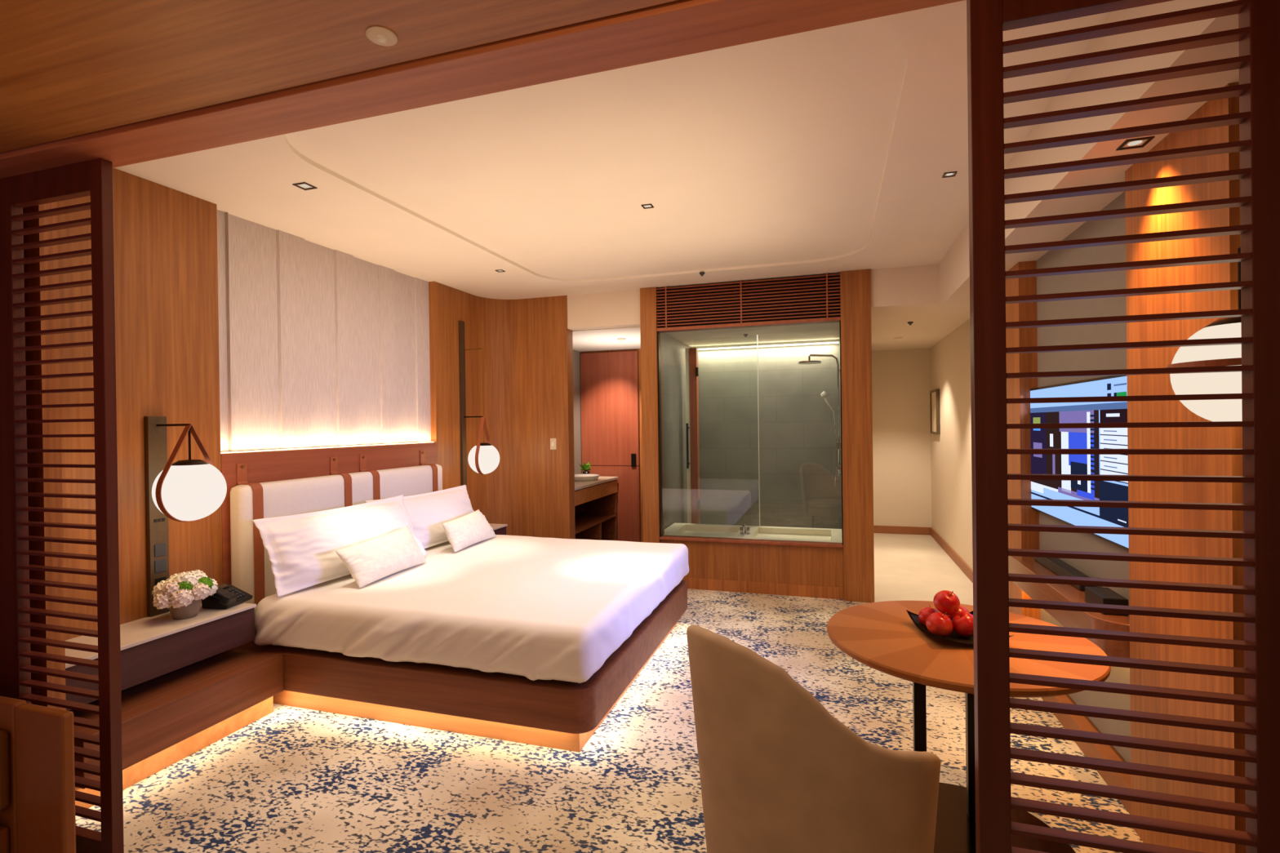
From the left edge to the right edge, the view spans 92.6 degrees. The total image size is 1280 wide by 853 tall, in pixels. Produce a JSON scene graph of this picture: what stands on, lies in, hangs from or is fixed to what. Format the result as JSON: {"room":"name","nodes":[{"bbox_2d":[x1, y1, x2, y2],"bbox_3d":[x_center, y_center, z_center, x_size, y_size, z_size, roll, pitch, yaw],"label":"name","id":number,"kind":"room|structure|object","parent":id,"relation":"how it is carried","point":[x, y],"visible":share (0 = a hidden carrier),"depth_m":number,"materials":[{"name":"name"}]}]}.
{"room":"hotel room","nodes":[
{"label":"hotel room","id":0,"kind":"room"},
{"bbox_2d":[57,168,222,640],"bbox_3d":[-2.558,0.146,2.974,0.180,2.750,0.950,-1,0,17],"label":"wall","id":1,"kind":"structure","parent":0,"point":[165,238],"depth_m":3.02,"materials":[{"name":"brown wood"}]},
{"bbox_2d":[65,602,256,711],"bbox_3d":[-2.309,1.037,2.863,0.339,0.193,0.863,-1,0,17],"label":"nightstand","id":2,"kind":"object","parent":1,"relation":"attached to","point":[154,646],"visible":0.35,"depth_m":2.84,"materials":[{"name":"wood"}]},
{"bbox_2d":[168,599,201,620],"bbox_3d":[-2.243,0.890,3.018,0.140,0.098,0.140,-1,0,17],"label":"vase","id":3,"kind":"object","parent":2,"relation":"on","point":[193,610],"visible":0.61,"depth_m":2.98,"materials":[{"name":"beige ceramic"}]},
{"bbox_2d":[151,569,218,608],"bbox_3d":[-2.245,0.802,3.015,0.226,0.182,0.282,-1,0,17],"label":"bouquet","id":4,"kind":"object","parent":3,"relation":"in","point":[180,589],"visible":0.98,"depth_m":2.96,"materials":[{"name":"beige plant"}]},
{"bbox_2d":[201,583,253,608],"bbox_3d":[-2.169,0.869,3.216,0.180,0.136,0.201,-1,0,5],"label":"telephone","id":5,"kind":"object","parent":2,"relation":"on","point":[227,596],"visible":0.77,"depth_m":3.14,"materials":[{"name":"black plastic"}]},
{"bbox_2d":[143,416,226,617],"bbox_3d":[-2.230,0.442,3.022,0.394,0.990,0.296,-1,0,43],"label":"wall lamp","id":6,"kind":"object","parent":1,"relation":"attached to","point":[185,491],"visible":0.96,"depth_m":3.01,"materials":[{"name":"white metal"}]},
{"bbox_2d":[154,542,165,557],"bbox_3d":[-2.400,0.618,3.061,0.004,0.062,0.053,-1,0,17],"label":"socket","id":7,"kind":"object","parent":6,"relation":"attached to","point":[159,548],"depth_m":3.06,"materials":[{"name":"grey plastic"}]},
{"bbox_2d":[155,576,166,585],"bbox_3d":[-2.398,0.788,3.062,0.004,0.062,0.053,-1,0,17],"label":"socket","id":8,"kind":"object","parent":6,"relation":"attached to","point":[157,579],"depth_m":3.05,"materials":[{"name":"black plastic"}]},
{"bbox_2d":[155,559,166,573],"bbox_3d":[-2.399,0.698,3.061,0.004,0.062,0.053,-1,0,17],"label":"socket","id":9,"kind":"object","parent":6,"relation":"attached to","point":[160,564],"depth_m":3.06,"materials":[{"name":"grey plastic"}]},
{"bbox_2d":[220,441,423,452],"bbox_3d":[-2.174,0.136,4.373,0.080,2.750,1.950,-1,0,17],"label":"wall","id":10,"kind":"structure","parent":0,"point":[413,442],"depth_m":4.15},
{"bbox_2d":[220,441,433,453],"bbox_3d":[-2.067,0.140,4.340,0.013,0.006,1.930,-1,0,17],"label":"trim","id":11,"kind":"structure","parent":10,"relation":"attached to","point":[424,442],"depth_m":4.06,"materials":[{"name":"white"}]},
{"bbox_2d":[220,442,436,584],"bbox_3d":[-2.079,0.677,4.348,0.105,1.065,1.946,-1,0,17],"label":"trim","id":12,"kind":"structure","parent":10,"relation":"attached to","point":[285,464],"depth_m":3.92,"materials":[{"name":"red wood"}]},
{"bbox_2d":[230,450,442,605],"bbox_3d":[-1.975,0.697,4.292,0.124,0.988,1.855,-1,0,17],"label":"headboard","id":13,"kind":"object","parent":10,"relation":"attached to","point":[251,573],"visible":0.49,"depth_m":3.69,"materials":[{"name":"beige leather"}]},
{"bbox_2d":[217,209,431,451],"bbox_3d":[-2.112,-0.553,4.353,0.022,1.375,1.940,-1,0,17],"label":"wall","id":14,"kind":"structure","parent":0,"point":[319,345],"depth_m":4.11,"materials":[{"name":"beige fabric"}]},
{"bbox_2d":[0,0,676,152],"bbox_3d":[-1.147,-0.979,0.726,5.800,0.118,1.918,-1,0,17],"label":"ceiling","id":15,"kind":"structure","parent":0,"point":[68,68],"depth_m":1.48,"materials":[{"name":"brown wood"}]},
{"bbox_2d":[365,26,397,45],"bbox_3d":[-0.614,-0.925,1.456,0.070,0.010,0.070,-1,0,17],"label":"smoke detector","id":16,"kind":"object","parent":15,"relation":"attached to","point":[382,36],"visible":1,"depth_m":1.45,"materials":[{"name":"paint"}]},
{"bbox_2d":[0,0,964,178],"bbox_3d":[-0.834,-1.131,1.735,5.800,0.430,0.173,-1,0,17],"label":"ceiling beam","id":17,"kind":"structure","parent":15,"relation":"attached to","point":[678,28],"depth_m":1.59,"materials":[{"name":"red wood"}]},
{"bbox_2d":[428,280,575,538],"bbox_3d":[-1.286,0.118,5.672,1.000,2.750,1.060,-1,0,17],"label":"wall","id":18,"kind":"structure","parent":0,"point":[526,346],"depth_m":5.97,"materials":[{"name":"brown wood"}]},
{"bbox_2d":[458,320,499,488],"bbox_3d":[-1.447,-0.036,5.567,0.280,1.865,0.372,-1,0,-43],"label":"wall lamp","id":19,"kind":"object","parent":18,"relation":"attached to","point":[483,458],"visible":1,"depth_m":5.59,"materials":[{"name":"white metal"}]},
{"bbox_2d":[488,523,507,534],"bbox_3d":[-1.478,1.015,5.525,0.339,0.193,0.530,-1,0,17],"label":"nightstand","id":20,"kind":"object","parent":18,"relation":"attached to","point":[499,529],"visible":0.21,"depth_m":5.64,"materials":[{"name":"wood"}]},
{"bbox_2d":[550,438,556,449],"bbox_3d":[-0.844,0.170,5.947,0.064,0.110,0.015,-1,0,17],"label":"wall switch","id":21,"kind":"object","parent":18,"relation":"attached to","point":[553,441],"visible":1,"depth_m":5.94,"materials":[{"name":"white plastic"}]},
{"bbox_2d":[567,289,639,330],"bbox_3d":[-0.324,-1.120,5.857,0.765,0.340,0.125,-1,0,17],"label":"wall","id":22,"kind":"structure","parent":18,"relation":"attached to","point":[614,309],"depth_m":5.80,"materials":[{"name":"paint"}]},
{"bbox_2d":[573,349,582,474],"bbox_3d":[-1.006,0.274,7.000,0.100,2.420,1.640,-1,0,17],"label":"wall","id":23,"kind":"structure","parent":0,"point":[576,354],"depth_m":7.58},
{"bbox_2d":[75,533,1142,852],"bbox_3d":[-0.142,1.509,4.352,5.500,0.050,9.400,-1,0,17],"label":"floor","id":24,"kind":"structure","parent":0,"point":[292,780],"depth_m":2.67,"materials":[{"name":"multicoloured carpet"}]},
{"bbox_2d":[0,696,75,852],"bbox_3d":[-2.304,1.187,1.743,1.135,0.672,0.535,-1,0,17],"label":"banquette","id":25,"kind":"object","parent":24,"relation":"on","point":[37,773],"visible":1,"depth_m":1.83,"materials":[{"name":"orange leather"}]},
{"bbox_2d":[0,729,9,811],"bbox_3d":[-2.350,1.043,1.972,0.915,0.240,0.048,-1,0,17],"label":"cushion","id":26,"kind":"object","parent":25,"relation":"on","point":[4,734],"depth_m":1.84,"materials":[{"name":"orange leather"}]},
{"bbox_2d":[0,158,124,852],"bbox_3d":[-2.110,0.309,2.179,0.665,2.420,0.036,-1,0,17],"label":"slatted screen","id":27,"kind":"object","parent":24,"relation":"on","point":[93,178],"visible":0.8,"depth_m":2.13,"materials":[{"name":"brown wood"}]},
{"bbox_2d":[69,648,284,808],"bbox_3d":[-2.234,1.360,2.858,0.476,0.315,0.903,-1,0,17],"label":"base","id":28,"kind":"object","parent":24,"relation":"on","point":[167,718],"visible":0.56,"depth_m":2.81,"materials":[{"name":"brown wood"}]},
{"bbox_2d":[235,579,687,752],"bbox_3d":[-0.968,1.231,3.992,2.185,0.530,2.015,-1,0,17],"label":"platform bed","id":29,"kind":"object","parent":24,"relation":"on","point":[563,715],"visible":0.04,"depth_m":3.00,"materials":[{"name":"brown wood"}]},
{"bbox_2d":[253,534,688,683],"bbox_3d":[-0.853,1.026,3.946,1.956,0.265,2.080,-1,0,17],"label":"duvet","id":30,"kind":"object","parent":29,"relation":"on","point":[531,607],"visible":0.9,"depth_m":3.18,"materials":[{"name":"white fabric"}]},
{"bbox_2d":[252,494,426,597],"bbox_3d":[-1.802,0.699,3.792,0.250,0.417,1.150,-1,0,22],"label":"pillow","id":31,"kind":"object","parent":30,"relation":"on","point":[301,548],"visible":0.73,"depth_m":3.53,"materials":[{"name":"white fabric"}]},
{"bbox_2d":[335,526,426,588],"bbox_3d":[-1.562,0.784,3.747,0.172,0.242,0.683,-1,0,14],"label":"cushion","id":32,"kind":"object","parent":30,"relation":"on","point":[367,562],"visible":1,"depth_m":3.64,"materials":[{"name":"white fabric"}]},
{"bbox_2d":[364,484,474,548],"bbox_3d":[-1.588,0.699,4.651,0.234,0.400,1.131,-1,0,20],"label":"pillow","id":33,"kind":"object","parent":30,"relation":"on","point":[427,512],"visible":0.56,"depth_m":4.60,"materials":[{"name":"white fabric"}]},
{"bbox_2d":[441,509,496,552],"bbox_3d":[-1.306,0.785,4.685,0.163,0.226,0.641,-1,0,14],"label":"cushion","id":34,"kind":"object","parent":30,"relation":"on","point":[473,528],"visible":1,"depth_m":4.57,"materials":[{"name":"white fabric"}]},
{"bbox_2d":[574,476,617,540],"bbox_3d":[-0.717,1.051,6.864,0.505,0.860,1.460,-1,0,17],"label":"vanity unit","id":35,"kind":"object","parent":24,"relation":"on","point":[595,501],"visible":0.35,"depth_m":7.20,"materials":[{"name":"wood"}]},
{"bbox_2d":[574,476,617,490],"bbox_3d":[-0.723,0.636,6.862,0.505,0.030,1.460,-1,0,17],"label":"countertop","id":36,"kind":"structure","parent":35,"relation":"on","point":[578,485],"depth_m":6.82,"materials":[{"name":"stone"}]},
{"bbox_2d":[578,462,591,474],"bbox_3d":[-0.653,0.524,7.464,0.211,0.188,0.118,-1,0,17],"label":"potted plant","id":37,"kind":"object","parent":36,"relation":"on","point":[585,468],"visible":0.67,"depth_m":7.45,"materials":[{"name":"green plant"}]},
{"bbox_2d":[574,474,599,481],"bbox_3d":[-0.655,0.592,7.072,0.380,0.055,0.380,-1,0,17],"label":"basin","id":38,"kind":"object","parent":36,"relation":"in","point":[578,477],"visible":0.8,"depth_m":6.94,"materials":[{"name":"white ceramic"}]},
{"bbox_2d":[663,523,842,542],"bbox_3d":[1.054,1.182,5.830,1.670,0.561,0.700,-1,0,17],"label":"bathtub","id":39,"kind":"object","parent":24,"relation":"on","point":[759,532],"visible":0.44,"depth_m":5.96,"materials":[{"name":"white ceramic"}]},
{"bbox_2d":[740,523,749,533],"bbox_3d":[0.967,0.953,5.706,0.084,0.101,0.127,-1,0,38],"label":"tap","id":40,"kind":"object","parent":39,"relation":"on","point":[746,530],"depth_m":5.72,"materials":[{"name":"silver metal"}]},
{"bbox_2d":[756,334,759,525],"bbox_3d":[0.888,0.273,6.262,0.656,2.380,0.010,-1,0,17],"label":"screen","id":41,"kind":"object","parent":24,"relation":"on","point":[757,335],"visible":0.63,"depth_m":6.16,"materials":[{"name":"clear glass"}]},
{"bbox_2d":[686,624,941,852],"bbox_3d":[0.473,1.030,1.800,0.622,0.915,0.593,-1,0,-18],"label":"tub chair","id":42,"kind":"object","parent":24,"relation":"on","point":[780,773],"visible":1,"depth_m":1.59,"materials":[{"name":"beige fabric"}]},
{"bbox_2d":[826,600,1111,852],"bbox_3d":[1.115,1.107,2.154,0.868,0.740,0.868,-1,0,17],"label":"round table","id":43,"kind":"object","parent":24,"relation":"on","point":[882,637],"visible":0.48,"depth_m":2.12,"materials":[{"name":"brown wood"}]},
{"bbox_2d":[906,609,1013,644],"bbox_3d":[1.117,0.710,2.156,0.250,0.044,0.270,-1,0,3],"label":"dish","id":44,"kind":"object","parent":43,"relation":"on","point":[953,637],"visible":0.33,"depth_m":2.13,"materials":[{"name":"ceramic"}]},
{"bbox_2d":[918,604,938,626],"bbox_3d":[1.054,0.693,2.225,0.076,0.077,0.077,-1,0,-43],"label":"apple","id":45,"kind":"object","parent":44,"relation":"in","point":[925,612],"visible":0.54,"depth_m":2.21,"materials":[{"name":"red food"}]},
{"bbox_2d":[925,612,953,637],"bbox_3d":[1.041,0.685,2.127,0.085,0.089,0.086,-1,0,43],"label":"apple","id":46,"kind":"object","parent":44,"relation":"in","point":[939,624],"visible":0.93,"depth_m":2.10,"materials":[{"name":"red food"}]},
{"bbox_2d":[933,590,959,614],"bbox_3d":[1.089,0.622,2.172,0.085,0.088,0.085,-1,0,39],"label":"apple","id":47,"kind":"object","parent":44,"relation":"in","point":[944,601],"visible":0.98,"depth_m":2.15,"materials":[{"name":"red food"}]},
{"bbox_2d":[946,605,968,621],"bbox_3d":[1.151,0.684,2.217,0.086,0.091,0.085,-1,0,43],"label":"apple","id":48,"kind":"object","parent":44,"relation":"in","point":[962,609],"visible":0.16,"depth_m":2.19,"materials":[{"name":"red food"}]},
{"bbox_2d":[951,612,973,637],"bbox_3d":[1.131,0.687,2.125,0.085,0.084,0.085,-1,0,42],"label":"apple","id":49,"kind":"object","parent":44,"relation":"in","point":[962,622],"visible":0.81,"depth_m":2.10,"materials":[{"name":"red food"}]},
{"bbox_2d":[966,0,1279,852],"bbox_3d":[1.012,0.272,1.204,0.633,2.420,0.036,-1,0,17],"label":"slatted screen","id":50,"kind":"object","parent":24,"relation":"on","point":[1257,35],"visible":1,"depth_m":1.21,"materials":[{"name":"brown wood"}]},
{"bbox_2d":[581,348,643,542],"bbox_3d":[-0.074,0.260,7.568,1.340,2.420,0.100,-1,0,17],"label":"wall","id":51,"kind":"structure","parent":0,"point":[636,349],"depth_m":7.49,"materials":[{"name":"red wood"}]},
{"bbox_2d":[580,351,640,542],"bbox_3d":[-0.372,0.279,7.571,0.750,2.390,0.068,-1,0,17],"label":"door","id":52,"kind":"structure","parent":51,"relation":"in","point":[610,381],"depth_m":7.53,"materials":[{"name":"red wood"}]},
{"bbox_2d":[113,0,1111,299],"bbox_3d":[-0.227,-1.272,3.701,4.290,0.020,3.950,-1,0,17],"label":"ceiling","id":53,"kind":"structure","parent":0,"point":[829,150],"depth_m":3.03,"materials":[{"name":"paint"}]},
{"bbox_2d":[292,182,317,190],"bbox_3d":[-1.727,-1.240,3.153,0.080,0.006,0.080,-1,0,17],"label":"recessed light","id":54,"kind":"object","parent":53,"relation":"in","point":[305,185],"visible":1,"depth_m":3.15,"materials":[{"name":"brown metal"}]},
{"bbox_2d":[640,203,653,208],"bbox_3d":[0.044,-1.284,3.565,0.060,0.006,0.060,-1,0,17],"label":"recessed light","id":55,"kind":"object","parent":53,"relation":"in","point":[651,204],"visible":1,"depth_m":3.56,"materials":[{"name":"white metal"}]},
{"bbox_2d":[942,171,957,177],"bbox_3d":[1.575,-1.283,3.112,0.060,0.006,0.060,-1,0,17],"label":"recessed light","id":56,"kind":"object","parent":53,"relation":"in","point":[948,174],"visible":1,"depth_m":3.11,"materials":[{"name":"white metal"}]},
{"bbox_2d":[662,333,690,528],"bbox_3d":[0.357,0.258,6.601,0.060,2.420,1.690,-1,0,17],"label":"wall","id":57,"kind":"structure","parent":0,"point":[673,358],"depth_m":6.55,"materials":[{"name":"grey stone"}]},
{"bbox_2d":[684,347,700,524],"bbox_3d":[0.592,0.294,6.838,0.145,2.340,0.163,-1,0,4],"label":"door","id":58,"kind":"structure","parent":57,"relation":"in","point":[691,353],"depth_m":6.82,"materials":[{"name":"brown wood"}]},
{"bbox_2d":[684,348,691,523],"bbox_3d":[0.552,0.294,6.881,0.045,2.340,0.060,-1,0,17],"label":"door frame","id":59,"kind":"structure","parent":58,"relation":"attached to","point":[687,351],"depth_m":6.85,"materials":[{"name":"beige stone"}]},
{"bbox_2d":[657,316,840,333],"bbox_3d":[0.932,-0.895,5.404,1.597,0.030,0.115,-1,0,17],"label":"trim","id":60,"kind":"structure","parent":57,"relation":"attached to","point":[834,319],"depth_m":5.36,"materials":[{"name":"red wood"}]},
{"bbox_2d":[656,272,840,328],"bbox_3d":[0.927,-1.097,5.398,1.597,0.375,0.105,-1,0,17],"label":"grille","id":61,"kind":"object","parent":60,"relation":"on","point":[817,296],"visible":0.93,"depth_m":5.37,"materials":[{"name":"brown wood"}]},
{"bbox_2d":[660,539,844,587],"bbox_3d":[0.965,1.245,5.429,1.597,0.440,0.080,-1,0,17],"label":"wall","id":62,"kind":"structure","parent":0,"point":[752,562],"depth_m":5.34,"materials":[{"name":"brown wood"}]},
{"bbox_2d":[640,286,664,542],"bbox_3d":[0.117,0.100,5.695,0.155,2.750,0.180,-1,0,17],"label":"trim","id":63,"kind":"structure","parent":62,"relation":"attached to","point":[648,324],"depth_m":5.61,"materials":[{"name":"brown wood"}]},
{"bbox_2d":[657,320,843,545],"bbox_3d":[0.941,0.060,5.395,1.602,1.890,0.060,-1,0,17],"label":"trim","id":64,"kind":"structure","parent":62,"relation":"attached to","point":[658,332],"depth_m":5.60,"materials":[{"name":"brown metal"}]},
{"bbox_2d":[659,535,843,547],"bbox_3d":[0.957,1.014,5.411,1.597,0.022,0.115,-1,0,17],"label":"trim","id":65,"kind":"structure","parent":62,"relation":"on","point":[812,544],"depth_m":5.37,"materials":[{"name":"red wood"}]},
{"bbox_2d":[682,577,844,599],"bbox_3d":[0.954,1.415,5.388,1.597,0.100,0.008,-1,0,17],"label":"baseboard","id":66,"kind":"structure","parent":62,"relation":"attached to","point":[786,589],"depth_m":5.34,"materials":[{"name":"red wood"}]},
{"bbox_2d":[840,268,874,602],"bbox_3d":[1.833,0.080,5.175,0.238,2.750,0.230,-1,0,17],"label":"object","id":67,"kind":"structure","parent":62,"relation":"attached to","point":[855,285],"depth_m":5.07,"materials":[{"name":"brown wood"}]},
{"bbox_2d":[690,338,841,528],"bbox_3d":[1.482,0.241,7.135,1.890,2.420,0.100,-1,0,17],"label":"wall","id":68,"kind":"structure","parent":0,"point":[797,438],"depth_m":7.08,"materials":[{"name":"grey stone"}]},
{"bbox_2d":[697,342,838,350],"bbox_3d":[1.407,-0.925,7.054,1.680,0.015,0.020,-1,0,17],"label":"light strip","id":69,"kind":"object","parent":68,"relation":"attached to","point":[824,342],"depth_m":7.03,"materials":[{"name":"white plastic"}]},
{"bbox_2d":[839,337,841,491],"bbox_3d":[2.069,0.238,6.061,0.130,2.420,1.600,-1,0,17],"label":"wall","id":70,"kind":"structure","parent":0,"point":[839,337],"depth_m":6.76,"materials":[{"name":"grey stone"}]},
{"bbox_2d":[797,354,841,486],"bbox_3d":[1.790,-0.065,6.093,0.415,1.317,0.230,-1,0,17],"label":"shower","id":71,"kind":"object","parent":70,"relation":"attached to","point":[824,394],"visible":0.84,"depth_m":6.03,"materials":[{"name":"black metal"}]},
{"bbox_2d":[871,347,931,527],"bbox_3d":[3.361,0.197,8.171,1.140,2.450,0.100,-1,0,17],"label":"wall","id":72,"kind":"structure","parent":0,"point":[901,387],"depth_m":8.09,"materials":[{"name":"beige paint"}]},
{"bbox_2d":[873,525,930,535],"bbox_3d":[3.362,1.372,8.119,0.897,0.100,0.018,-1,0,17],"label":"baseboard","id":73,"kind":"structure","parent":72,"relation":"attached to","point":[877,529],"depth_m":8.08,"materials":[{"name":"brown wood"}]},
{"bbox_2d":[572,0,1239,351],"bbox_3d":[0.717,-1.121,5.189,4.500,0.380,7.350,-1,0,17],"label":"ceiling","id":74,"kind":"structure","parent":0,"point":[954,267],"depth_m":2.64,"materials":[{"name":"paint"}]},
{"bbox_2d":[617,337,625,342],"bbox_3d":[-0.199,-0.930,6.579,0.090,0.030,0.090,-1,0,17],"label":"smoke detector","id":75,"kind":"object","parent":74,"relation":"attached to","point":[620,340],"visible":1,"depth_m":6.55,"materials":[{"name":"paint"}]},
{"bbox_2d":[893,337,902,340],"bbox_3d":[2.928,-0.992,6.935,0.090,0.030,0.090,-1,0,17],"label":"smoke detector","id":76,"kind":"object","parent":74,"relation":"attached to","point":[895,338],"visible":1,"depth_m":6.91,"materials":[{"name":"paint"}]},
{"bbox_2d":[1115,136,1155,151],"bbox_3d":[1.622,-0.929,2.005,0.076,0.006,0.076,-1,0,17],"label":"recessed light","id":77,"kind":"object","parent":74,"relation":"in","point":[1138,140],"visible":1,"depth_m":2.00,"materials":[{"name":"brown metal"}]},
{"bbox_2d":[929,318,973,570],"bbox_3d":[3.224,0.208,5.988,0.100,2.450,4.350,-1,0,17],"label":"wall","id":78,"kind":"structure","parent":0,"point":[950,357],"depth_m":6.50,"materials":[{"name":"beige paint"}]},
{"bbox_2d":[929,389,940,434],"bbox_3d":[3.624,-0.179,7.520,0.039,0.540,0.480,-1,0,17],"label":"picture frame","id":79,"kind":"object","parent":78,"relation":"attached to","point":[934,394],"visible":1,"depth_m":7.47,"materials":[{"name":"brown metal"}]},
{"bbox_2d":[931,391,936,431],"bbox_3d":[3.631,-0.179,7.518,0.023,0.490,0.430,-1,0,17],"label":"print","id":80,"kind":"object","parent":79,"relation":"attached to","point":[933,393],"depth_m":7.56},
{"bbox_2d":[930,527,973,582],"bbox_3d":[3.168,1.384,5.963,0.018,0.100,4.250,-1,0,17],"label":"baseboard","id":81,"kind":"structure","parent":78,"relation":"attached to","point":[948,549],"depth_m":6.47,"materials":[{"name":"brown wood"}]},
{"bbox_2d":[1005,260,1039,619],"bbox_3d":[2.294,0.255,3.712,0.090,2.400,0.450,-1,0,17],"label":"wall","id":82,"kind":"structure","parent":0,"point":[1016,413],"depth_m":3.51,"materials":[{"name":"red wood"}]},
{"bbox_2d":[1036,191,1130,762],"bbox_3d":[1.733,0.271,1.504,0.155,2.400,5.100,-1,0,17],"label":"wall","id":83,"kind":"structure","parent":0,"point":[1106,359],"depth_m":2.79,"materials":[{"name":"beige paint"}]},
{"bbox_2d":[1008,555,1129,657],"bbox_3d":[1.994,0.796,2.875,0.174,0.138,1.325,-1,0,17],"label":"console","id":84,"kind":"object","parent":83,"relation":"attached to","point":[1016,565],"visible":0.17,"depth_m":2.62,"materials":[{"name":"brown wood"}]},
{"bbox_2d":[1034,556,1095,591],"bbox_3d":[2.067,0.698,3.001,0.060,0.054,0.650,-1,0,17],"label":"soundbar","id":85,"kind":"object","parent":84,"relation":"on","point":[1056,566],"visible":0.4,"depth_m":2.95,"materials":[{"name":"black plastic"}]},
{"bbox_2d":[1084,586,1128,615],"bbox_3d":[1.866,0.697,2.451,0.085,0.064,0.180,-1,0,17],"label":"media box","id":86,"kind":"object","parent":84,"relation":"on","point":[1096,595],"visible":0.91,"depth_m":2.42,"materials":[{"name":"black plastic"}]},
{"bbox_2d":[1030,375,1128,551],"bbox_3d":[2.066,0.132,2.905,0.039,0.687,1.265,-1,0,17],"label":"television","id":87,"kind":"object","parent":83,"relation":"attached to","point":[1111,385],"visible":0.63,"depth_m":2.75,"materials":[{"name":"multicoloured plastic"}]},
{"bbox_2d":[1040,694,1131,814],"bbox_3d":[2.055,1.411,2.863,0.065,0.100,1.332,-1,0,17],"label":"baseboard","id":88,"kind":"structure","parent":83,"relation":"attached to","point":[1076,722],"depth_m":2.64,"materials":[{"name":"brown wood"}]},
{"bbox_2d":[1124,81,1245,852],"bbox_3d":[1.739,0.269,1.936,0.090,2.400,0.608,-1,0,17],"label":"wall","id":89,"kind":"structure","parent":0,"point":[1176,437],"depth_m":1.89,"materials":[{"name":"red wood"}]},
{"bbox_3d":[1.594,0.273,1.369,0.030,2.400,0.560,-1,0,17],"label":"wall","id":90,"kind":"structure","parent":0,"visible":0},
{"bbox_2d":[1167,245,1242,421],"bbox_3d":[1.433,-0.238,1.457,0.268,0.473,0.270,-1,0,-31],"label":"wall lamp","id":91,"kind":"object","parent":90,"relation":"attached to","point":[1209,383],"visible":0.44,"depth_m":1.43,"materials":[{"name":"white glass"}]},
{"bbox_3d":[-2.963,0.153,2.560,1.215,2.750,0.079,-1,0,17],"label":"wall","id":92,"kind":"structure","parent":0,"visible":0},
{"bbox_2d":[22,201,66,710],"bbox_3d":[-2.318,0.146,2.369,0.130,2.750,0.059,-1,0,17],"label":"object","id":93,"kind":"structure","parent":92,"relation":"attached to","point":[33,428],"depth_m":2.34,"materials":[{"name":"red wood"}]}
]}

